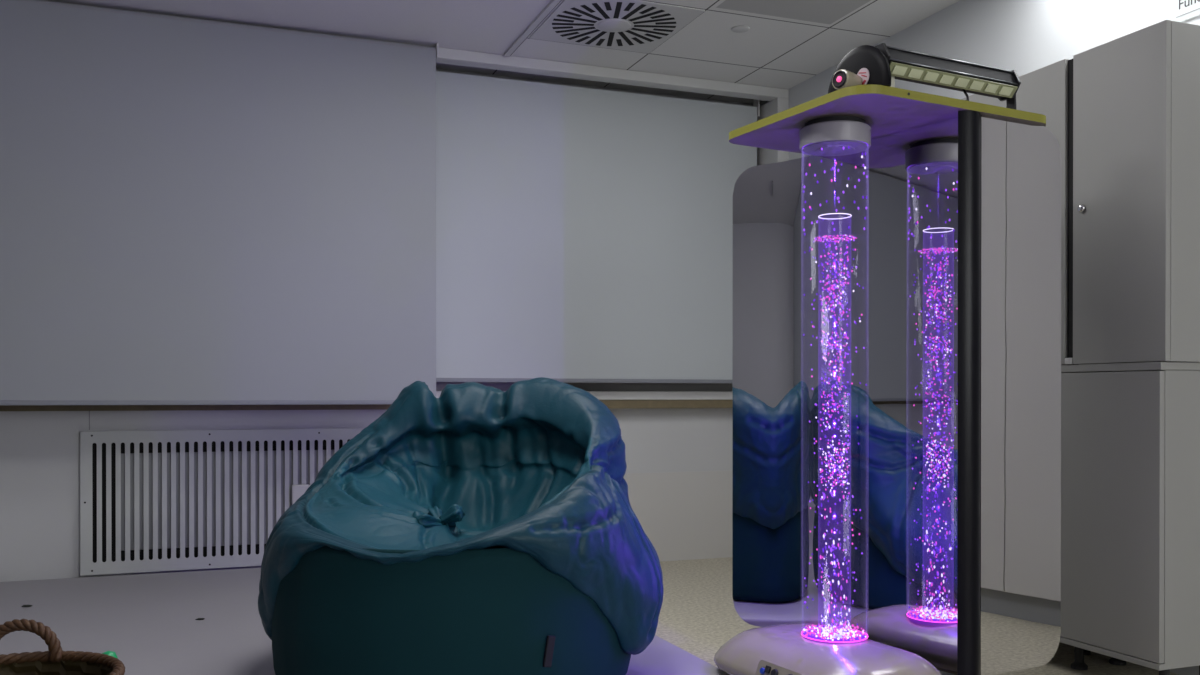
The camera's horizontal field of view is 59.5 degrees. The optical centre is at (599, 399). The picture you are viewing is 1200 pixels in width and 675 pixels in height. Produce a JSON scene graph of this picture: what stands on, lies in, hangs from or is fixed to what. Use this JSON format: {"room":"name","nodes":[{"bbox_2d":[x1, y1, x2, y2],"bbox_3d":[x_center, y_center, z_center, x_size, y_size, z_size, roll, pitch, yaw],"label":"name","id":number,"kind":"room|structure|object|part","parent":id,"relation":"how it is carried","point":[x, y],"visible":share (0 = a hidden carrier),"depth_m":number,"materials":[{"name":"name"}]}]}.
{"room":"sensory room","nodes":[
{"label":"sensory room","id":0,"kind":"room"},
{"bbox_2d":[0,68,752,581],"bbox_3d":[-2.675,-0.372,4.359,7.530,2.430,0.100,0,0,-21],"label":"wall","id":1,"kind":"structure","parent":0,"point":[40,450],"depth_m":4.50,"materials":[{"name":"white paint"}]},
{"bbox_2d":[80,428,363,575],"bbox_3d":[-1.490,0.439,4.731,1.533,0.612,0.059,0,0,-21],"label":"air vent","id":2,"kind":"object","parent":1,"relation":"in","point":[160,500],"visible":0.59,"depth_m":4.62,"materials":[{"name":"white metal"}]},
{"bbox_2d":[0,400,732,410],"bbox_3d":[-2.629,0.025,4.289,7.365,0.042,0.068,0,0,-21],"label":"trim","id":3,"kind":"structure","parent":1,"relation":"attached to","point":[609,403],"depth_m":4.72,"materials":[{"name":"brown wood"}]},
{"bbox_2d":[436,382,732,399],"bbox_3d":[-2.628,-0.756,4.282,7.365,1.520,0.074,0,0,-21],"label":"window","id":4,"kind":"structure","parent":1,"relation":"in","point":[601,391],"depth_m":5.37,"materials":[{"name":"grey"}]},
{"bbox_3d":[-2.628,-0.018,4.285,7.365,0.044,0.074,0,0,-21],"label":"sill","id":5,"kind":"part","parent":4,"relation":"part of","materials":[{"name":"grey"}]},
{"bbox_2d":[436,47,788,165],"bbox_3d":[0.053,-0.375,5.190,1.840,2.430,0.305,0,0,-21],"label":"trim","id":6,"kind":"structure","parent":1,"relation":"attached to","point":[778,97],"depth_m":5.08,"materials":[{"name":"grey"}]},
{"bbox_2d":[623,471,732,561],"bbox_3d":[0.091,0.608,5.368,1.515,0.462,0.006,0,0,-21],"label":"wall","id":7,"kind":"structure","parent":1,"relation":"attached to","point":[683,515],"depth_m":5.50,"materials":[{"name":"white paint"}]},
{"bbox_2d":[46,0,959,103],"bbox_3d":[-0.787,-1.623,0.859,8.550,0.100,7.980,0,0,-21],"label":"ceiling","id":8,"kind":"structure","parent":0,"point":[787,43],"depth_m":4.47,"materials":[{"name":"tile"}]},
{"bbox_2d":[0,0,438,405],"bbox_3d":[-3.208,-0.781,3.743,5.315,1.606,0.057,0,0,-21],"label":"roller blind","id":9,"kind":"object","parent":8,"relation":"hanging from","point":[193,211],"visible":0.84,"depth_m":4.34,"materials":[{"name":"fabric"}]},
{"bbox_2d":[504,0,560,56],"bbox_3d":[0.906,-1.569,1.338,0.025,0.012,7.460,0,0,-21],"label":"trim","id":10,"kind":"structure","parent":8,"relation":"attached to","point":[552,3],"depth_m":4.44,"materials":[{"name":"grey metal"}]},
{"bbox_2d":[436,71,759,382],"bbox_3d":[-0.051,-0.837,5.174,1.875,1.504,0.057,0,0,-21],"label":"roller blind","id":11,"kind":"object","parent":8,"relation":"hanging from","point":[584,235],"visible":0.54,"depth_m":5.14,"materials":[{"name":"fabric"}]},
{"bbox_2d":[529,0,704,53],"bbox_3d":[0.059,-1.581,4.430,0.570,0.011,0.570,0,0,-21],"label":"ceiling vent","id":12,"kind":"object","parent":8,"relation":"in","point":[641,26],"visible":1,"depth_m":4.41,"materials":[{"name":"grey metal"}]},
{"bbox_2d":[731,25,749,32],"bbox_3d":[0.600,-1.584,4.487,0.080,0.006,0.080,0,0,-21],"label":"smoke detector","id":13,"kind":"object","parent":8,"relation":"attached to","point":[741,28],"visible":1,"depth_m":4.48,"materials":[{"name":"grey plastic"}]},
{"bbox_2d":[655,557,1178,674],"bbox_3d":[-0.787,0.907,0.869,8.550,0.100,7.980,0,0,-21],"label":"floor","id":14,"kind":"structure","parent":0,"point":[698,615],"depth_m":4.04,"materials":[{"name":"beige carpet"}]},
{"bbox_2d":[0,568,730,674],"bbox_3d":[-2.034,0.810,1.234,5.685,0.090,6.155,0,0,-21],"label":"play mat","id":15,"kind":"object","parent":14,"relation":"on","point":[149,622],"visible":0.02,"depth_m":3.57,"materials":[{"name":"plastic"}]},
{"bbox_2d":[0,618,124,674],"bbox_3d":[-1.175,0.617,2.049,0.418,0.283,0.503,0,0,0],"label":"wicker basket","id":16,"kind":"object","parent":15,"relation":"on","point":[55,661],"visible":1,"depth_m":2.27,"materials":[{"name":"brown wicker"}]},
{"bbox_3d":[-1.253,0.521,2.277,0.174,0.094,0.027,0,0,0],"label":"handle","id":17,"kind":"part","parent":16,"relation":"part of","materials":[{"name":"wicker"}]},
{"bbox_2d":[101,651,117,658],"bbox_3d":[-1.106,0.662,2.363,0.048,0.197,0.048,0,0,-21],"label":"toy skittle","id":18,"kind":"object","parent":15,"relation":"on","point":[110,653],"visible":0.28,"depth_m":2.36,"materials":[{"name":"green plastic"}]},
{"bbox_2d":[258,377,662,674],"bbox_3d":[-0.376,0.346,2.910,1.097,0.826,0.996,0,0,0],"label":"bean bag","id":19,"kind":"object","parent":15,"relation":"on","point":[474,528],"visible":1,"depth_m":2.61,"materials":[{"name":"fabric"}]},
{"bbox_2d":[714,528,941,674],"label":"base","id":20,"kind":"object","parent":14,"relation":"on","point":[800,649],"depth_m":2.75,"materials":[{"name":"beige plastic"}]},
{"bbox_3d":[0.452,0.709,2.660,0.008,0.066,0.180,24,-11,-26],"label":"control panel","id":21,"kind":"part","parent":20,"relation":"part of","materials":[{"name":"beige plastic"}]},
{"bbox_2d":[812,234,856,512],"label":"lamp","id":22,"kind":"object","parent":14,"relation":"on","point":[828,289],"depth_m":2.83,"materials":[{"name":"purple plastic"}]},
{"bbox_2d":[729,84,1060,674],"bbox_3d":[0.747,0.040,3.084,0.738,1.617,0.874,0,0,-28],"label":"mirror","id":23,"kind":"object","parent":14,"relation":"on","point":[954,476],"visible":0.94,"depth_m":2.88,"materials":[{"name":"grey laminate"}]},
{"bbox_3d":[0.712,-0.011,3.090,0.049,1.469,0.850,0,0,-38],"label":"mirror panel","id":24,"kind":"part","parent":23,"relation":"part of","materials":[{"name":"white plastic"}]},
{"bbox_2d":[828,45,890,93],"bbox_3d":[0.619,-0.830,2.637,0.101,0.124,0.230,0,0,-28],"label":"projector","id":25,"kind":"object","parent":23,"relation":"on","point":[864,64],"visible":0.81,"depth_m":2.60,"materials":[{"name":"black plastic"}]},
{"bbox_2d":[729,84,1045,153],"bbox_3d":[0.793,-0.757,2.945,0.687,0.022,0.587,0,0,-28],"label":"shelf","id":26,"kind":"object","parent":23,"relation":"attached to","point":[891,113],"depth_m":2.76,"materials":[{"name":"yellow laminate"}]},
{"bbox_2d":[799,116,870,162],"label":"cap","id":27,"kind":"object","parent":26,"relation":"attached to","point":[830,135],"depth_m":2.77,"materials":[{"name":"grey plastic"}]},
{"bbox_2d":[874,43,1020,109],"bbox_3d":[0.911,-0.827,2.736,0.495,0.118,0.084,0,0,-28],"label":"light bar","id":28,"kind":"object","parent":23,"relation":"on","point":[905,65],"visible":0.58,"depth_m":2.71,"materials":[{"name":"black metal"}]},
{"bbox_3d":[0.695,-0.849,2.623,0.008,0.072,0.080,0,0,-28],"label":"plate","id":29,"kind":"part","parent":28,"relation":"part of","materials":[{"name":"black metal"}]},
{"bbox_3d":[0.911,-0.862,2.708,0.455,0.040,0.019,0,0,-28],"label":"edge rail","id":30,"kind":"part","parent":28,"relation":"part of","materials":[{"name":"black metal"}]},
{"bbox_3d":[1.104,-0.850,2.840,0.008,0.072,0.080,0,0,-28],"label":"plate","id":31,"kind":"part","parent":28,"relation":"part of","materials":[{"name":"black metal"}]},
{"bbox_3d":[0.966,0.052,2.739,0.045,1.595,0.098,0,0,30],"label":"corner post","id":32,"kind":"part","parent":23,"relation":"part of","materials":[{"name":"black metal"}]},
{"bbox_3d":[1.131,-0.010,2.818,0.308,1.469,0.005,0,0,-28],"label":"mirror panel","id":33,"kind":"part","parent":23,"relation":"part of","materials":[{"name":"white plastic"}]},
{"bbox_2d":[1052,649,1090,658],"bbox_3d":[1.470,0.380,3.605,0.327,0.932,0.426,0,0,-21],"label":"base cabinet","id":34,"kind":"object","parent":14,"relation":"on","point":[1086,652],"visible":0.02,"depth_m":3.48,"materials":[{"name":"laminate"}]},
{"bbox_3d":[1.611,0.799,3.507,0.050,0.095,0.050,0,0,-21],"label":"leg","id":35,"kind":"part","parent":34,"relation":"part of","materials":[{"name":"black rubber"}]},
{"bbox_2d":[1060,370,1199,674],"bbox_3d":[1.629,0.382,3.191,0.327,0.932,0.452,0,0,-21],"label":"base cabinet","id":36,"kind":"object","parent":14,"relation":"on","point":[1130,440],"visible":0.8,"depth_m":3.01,"materials":[{"name":"laminate"}]},
{"bbox_3d":[1.514,0.800,3.316,0.050,0.095,0.050,0,0,-21],"label":"leg","id":37,"kind":"part","parent":36,"relation":"part of","materials":[{"name":"black rubber"}]},
{"bbox_3d":[1.663,0.800,3.373,0.050,0.095,0.050,0,0,-21],"label":"leg","id":38,"kind":"part","parent":36,"relation":"part of","materials":[{"name":"black rubber"}]},
{"bbox_2d":[1061,362,1199,372],"bbox_3d":[1.552,-0.097,3.389,0.326,0.022,0.884,0,0,-21],"label":"countertop","id":39,"kind":"structure","parent":36,"relation":"on","point":[1143,366],"depth_m":3.01,"materials":[{"name":"laminate"}]},
{"bbox_3d":[1.625,0.801,3.024,0.050,0.095,0.050,0,0,-21],"label":"leg","id":40,"kind":"part","parent":36,"relation":"part of","materials":[{"name":"black rubber"}]},
{"bbox_2d":[760,0,1199,674],"bbox_3d":[2.710,-0.364,2.260,1.020,2.430,7.880,0,0,-21],"label":"wall","id":41,"kind":"structure","parent":0,"point":[1022,36],"depth_m":3.88,"materials":[{"name":"white paint"}]},
{"bbox_2d":[961,59,1068,364],"bbox_3d":[1.490,-0.582,3.549,0.327,0.944,0.538,0,0,-21],"label":"upper cabinet","id":42,"kind":"object","parent":41,"relation":"attached to","point":[1044,91],"visible":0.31,"depth_m":3.26,"materials":[{"name":"laminate"}]},
{"bbox_2d":[1065,20,1199,364],"bbox_3d":[1.646,-0.580,3.126,0.339,0.944,0.360,0,0,-21],"label":"upper cabinet","id":43,"kind":"object","parent":41,"relation":"attached to","point":[1136,95],"depth_m":2.99,"materials":[{"name":"laminate"}]},
{"bbox_3d":[1.442,-0.119,3.227,0.013,0.020,0.026,0,0,-21],"label":"cabinet catch","id":44,"kind":"part","parent":43,"relation":"part of","materials":[{"name":"silver metal"}]},
{"bbox_3d":[1.597,-0.578,3.284,0.317,0.939,0.029,0,0,-21],"label":"filler strip","id":45,"kind":"part","parent":43,"relation":"part of","materials":[{"name":"grey laminate"}]},
{"bbox_2d":[1172,0,1199,21],"bbox_3d":[1.843,-1.362,3.083,0.004,0.400,0.370,0,0,-21],"label":"poster","id":46,"kind":"object","parent":41,"relation":"attached to","point":[1182,10],"visible":1,"depth_m":3.22,"materials":[{"name":"white paper"}]}
]}

